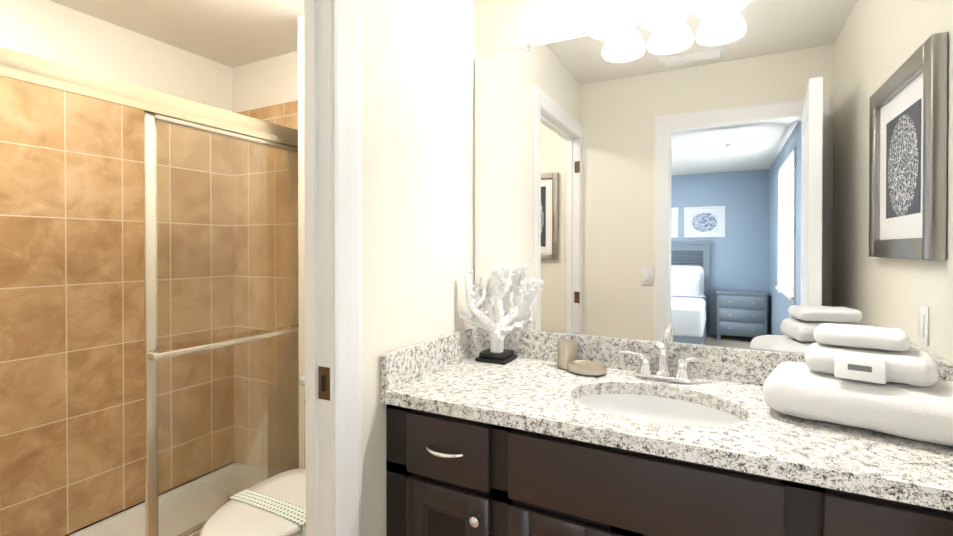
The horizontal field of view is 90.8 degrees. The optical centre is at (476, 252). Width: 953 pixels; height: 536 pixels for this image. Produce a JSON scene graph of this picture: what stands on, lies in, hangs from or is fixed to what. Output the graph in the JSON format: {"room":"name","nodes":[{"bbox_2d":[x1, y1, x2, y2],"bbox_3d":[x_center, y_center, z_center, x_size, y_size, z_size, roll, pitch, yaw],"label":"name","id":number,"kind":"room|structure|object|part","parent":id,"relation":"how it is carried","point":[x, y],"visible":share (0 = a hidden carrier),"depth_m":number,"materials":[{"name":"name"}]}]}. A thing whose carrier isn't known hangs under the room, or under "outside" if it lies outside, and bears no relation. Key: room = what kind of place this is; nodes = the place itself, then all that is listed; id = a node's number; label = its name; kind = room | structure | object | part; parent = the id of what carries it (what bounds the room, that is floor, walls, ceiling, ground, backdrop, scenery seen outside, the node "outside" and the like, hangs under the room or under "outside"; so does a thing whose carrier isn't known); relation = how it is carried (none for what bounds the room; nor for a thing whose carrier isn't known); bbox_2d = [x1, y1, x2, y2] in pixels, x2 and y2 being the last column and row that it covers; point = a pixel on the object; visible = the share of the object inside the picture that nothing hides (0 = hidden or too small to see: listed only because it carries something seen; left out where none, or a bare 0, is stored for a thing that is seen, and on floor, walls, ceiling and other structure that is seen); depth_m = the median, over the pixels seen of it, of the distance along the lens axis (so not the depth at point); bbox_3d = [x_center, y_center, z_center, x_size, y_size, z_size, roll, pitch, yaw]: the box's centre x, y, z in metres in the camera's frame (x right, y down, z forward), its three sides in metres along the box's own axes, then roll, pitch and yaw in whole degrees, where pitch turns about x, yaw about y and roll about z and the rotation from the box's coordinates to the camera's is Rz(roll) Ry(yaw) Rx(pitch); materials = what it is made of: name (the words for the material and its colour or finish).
{"room":"bathroom","nodes":[
{"label":"bathroom","id":0,"kind":"room"},
{"bbox_2d":[0,0,232,111],"bbox_3d":[-1.937,0.080,2.150,0.115,2.400,1.945,0,0,27],"label":"wall","id":1,"kind":"structure","parent":0,"point":[53,31],"depth_m":2.30,"materials":[{"name":"white paint"}]},
{"bbox_2d":[0,76,233,535],"bbox_3d":[-1.907,0.262,2.071,0.010,2.053,1.824,0,0,27],"label":"tiled wall","id":2,"kind":"structure","parent":1,"relation":"attached to","point":[72,398],"depth_m":2.23,"materials":[{"name":"brown tile"}]},
{"bbox_2d":[50,0,303,67],"bbox_3d":[-0.497,-1.164,1.328,3.420,0.100,2.060,0,0,27],"label":"ceiling","id":3,"kind":"structure","parent":0,"point":[233,33],"depth_m":2.31,"materials":[{"name":"white paint"}]},
{"bbox_2d":[233,51,297,112],"bbox_3d":[-0.696,0.077,2.537,1.732,2.400,0.115,0,0,27],"label":"wall","id":4,"kind":"structure","parent":0,"point":[267,82],"depth_m":2.74,"materials":[{"name":"white paint"}]},
{"bbox_2d":[233,114,297,462],"bbox_3d":[-1.108,0.257,2.681,0.847,2.053,0.010,0,0,27],"label":"wall tiles","id":5,"kind":"structure","parent":4,"relation":"attached to","point":[290,121],"depth_m":2.77,"materials":[{"name":"brown tile"}]},
{"bbox_2d":[236,100,297,119],"bbox_3d":[-1.108,-0.807,2.672,0.847,0.076,0.010,0,0,27],"label":"trim","id":6,"kind":"structure","parent":4,"relation":"attached to","point":[277,110],"depth_m":2.70,"materials":[{"name":"beige tile"}]},
{"bbox_2d":[298,15,304,468],"bbox_3d":[-0.403,0.080,2.168,0.872,2.400,0.270,0,0,27],"label":"wall","id":7,"kind":"structure","parent":0,"point":[301,225],"depth_m":2.24,"materials":[{"name":"white paint"}]},
{"bbox_2d":[361,0,473,535],"bbox_3d":[-0.341,0.087,1.256,0.078,2.400,2.060,0,0,27],"label":"wall","id":8,"kind":"structure","parent":0,"point":[417,138],"depth_m":1.43,"materials":[{"name":"white paint"}]},
{"bbox_2d":[304,0,361,535],"bbox_3d":[-0.565,0.230,0.827,0.119,2.120,0.940,0,0,27],"label":"door frame","id":9,"kind":"structure","parent":8,"relation":"attached to","point":[333,258],"depth_m":1.16,"materials":[{"name":"white paint"}]},
{"bbox_3d":[-0.543,0.270,0.816,0.050,1.716,0.759,0,0,27],"label":"toilet door hardware trim","id":10,"kind":"part","parent":9,"relation":"part of","materials":[{"name":"brown metal"}]},
{"bbox_2d":[381,326,476,389],"bbox_3d":[-0.133,0.334,1.546,0.020,0.100,0.542,0,0,27],"label":"backsplash","id":11,"kind":"structure","parent":8,"relation":"attached to","point":[400,366],"depth_m":1.47,"materials":[{"name":"grey stone"}]},
{"bbox_2d":[477,327,952,385],"bbox_3d":[0.597,0.335,1.483,1.374,0.100,0.020,0,0,27],"label":"backsplash","id":12,"kind":"structure","parent":8,"relation":"attached to","point":[730,364],"depth_m":1.51,"materials":[{"name":"grey stone"}]},
{"bbox_2d":[474,0,952,365],"bbox_3d":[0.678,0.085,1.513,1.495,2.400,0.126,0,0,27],"label":"mirror","id":13,"kind":"object","parent":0,"point":[774,175],"depth_m":1.41,"materials":[{"name":"silver mirror"}]},
{"bbox_2d":[588,0,748,39],"bbox_3d":[0.561,-0.837,1.404,0.480,0.296,0.180,0,0,27],"label":"sconce","id":14,"kind":"object","parent":13,"relation":"attached to","point":[612,19],"visible":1,"depth_m":1.41,"materials":[{"name":"white glass"}]},
{"bbox_3d":[-0.497,1.366,1.347,3.420,0.160,2.060,0,0,27],"label":"floor","id":15,"kind":"structure","parent":0,"visible":0},
{"bbox_2d":[69,463,243,535],"bbox_3d":[-1.554,1.281,1.896,0.782,0.168,1.804,0,0,27],"label":"shower pan","id":16,"kind":"object","parent":15,"relation":"on","point":[130,522],"depth_m":2.38,"materials":[{"name":"white plastic"}]},
{"bbox_2d":[0,47,298,535],"bbox_3d":[-1.242,0.295,1.726,0.096,1.805,1.804,0,0,27],"label":"shower door","id":17,"kind":"structure","parent":16,"relation":"on","point":[274,451],"depth_m":1.96,"materials":[{"name":"clear glass"}]},
{"bbox_3d":[-1.254,0.294,1.732,0.068,1.805,1.804,0,0,27],"label":"frame","id":18,"kind":"part","parent":17,"relation":"part of","materials":[{"name":"silver metal"}]},
{"bbox_3d":[-1.017,0.315,2.118,0.059,1.712,0.853,0,0,27],"label":"panel","id":19,"kind":"part","parent":17,"relation":"part of","materials":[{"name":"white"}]},
{"bbox_3d":[-1.056,0.315,2.146,0.016,1.712,0.827,0,0,27],"label":"panel","id":20,"kind":"part","parent":17,"relation":"part of","materials":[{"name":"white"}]},
{"bbox_2d":[200,375,305,535],"bbox_3d":[-0.625,0.896,1.694,0.392,0.775,0.724,0,0,27],"label":"toilet","id":21,"kind":"object","parent":15,"relation":"on","point":[274,505],"visible":0.31,"depth_m":1.54,"materials":[{"name":"white ceramic"}]},
{"bbox_3d":[-0.671,0.869,1.606,0.372,0.046,0.525,0,0,27],"label":"seat","id":22,"kind":"part","parent":21,"relation":"part of","materials":[{"name":"white ceramic"}]},
{"bbox_3d":[-0.511,0.709,1.913,0.392,0.405,0.228,0,0,27],"label":"tank","id":23,"kind":"part","parent":21,"relation":"part of","materials":[{"name":"white ceramic"}]},
{"bbox_2d":[381,398,952,535],"bbox_3d":[0.466,0.854,1.234,1.374,0.865,0.590,0,0,27],"label":"bathroom vanity","id":24,"kind":"object","parent":15,"relation":"on","point":[449,474],"depth_m":1.05,"materials":[{"name":"black wood"}]},
{"bbox_2d":[381,354,952,501],"bbox_3d":[0.472,0.404,1.243,1.374,0.034,0.562,0,0,27],"label":"countertop","id":25,"kind":"structure","parent":24,"relation":"on","point":[527,391],"depth_m":1.04,"materials":[{"name":"white stone"}]},
{"bbox_2d":[460,264,537,364],"bbox_3d":[0.074,0.211,1.662,0.261,0.343,0.137,0,0,27],"label":"sculpture","id":26,"kind":"object","parent":25,"relation":"on","point":[495,323],"visible":1,"depth_m":1.65,"materials":[{"name":"white"}]},
{"bbox_2d":[557,339,577,369],"bbox_3d":[0.303,0.340,1.563,0.068,0.088,0.068,0,0,27],"label":"tumbler","id":27,"kind":"object","parent":25,"relation":"on","point":[567,351],"visible":0.85,"depth_m":1.54,"materials":[{"name":"beige ceramic"}]},
{"bbox_2d":[568,360,606,375],"bbox_3d":[0.352,0.369,1.492,0.124,0.030,0.090,0,0,27],"label":"soap dish","id":28,"kind":"object","parent":25,"relation":"on","point":[585,368],"visible":1,"depth_m":1.47,"materials":[{"name":"beige ceramic"}]},
{"bbox_2d":[561,382,752,437],"bbox_3d":[0.461,0.488,1.220,0.495,0.159,0.372,0,0,27],"label":"sink","id":29,"kind":"object","parent":25,"relation":"in","point":[721,414],"depth_m":1.34,"materials":[{"name":"white ceramic"}]},
{"bbox_2d":[617,335,712,385],"bbox_3d":[0.552,0.314,1.396,0.262,0.142,0.120,0,0,27],"label":"faucet","id":30,"kind":"object","parent":25,"relation":"on","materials":[{"name":"silver metal"}]},
{"bbox_2d":[762,323,952,445],"bbox_3d":[0.892,0.279,1.068,0.394,0.211,0.238,0,1,40],"label":"towel stack","id":31,"kind":"object","parent":25,"relation":"on","point":[883,380],"visible":1,"depth_m":1.01,"materials":[{"name":"white fabric"}]}
]}

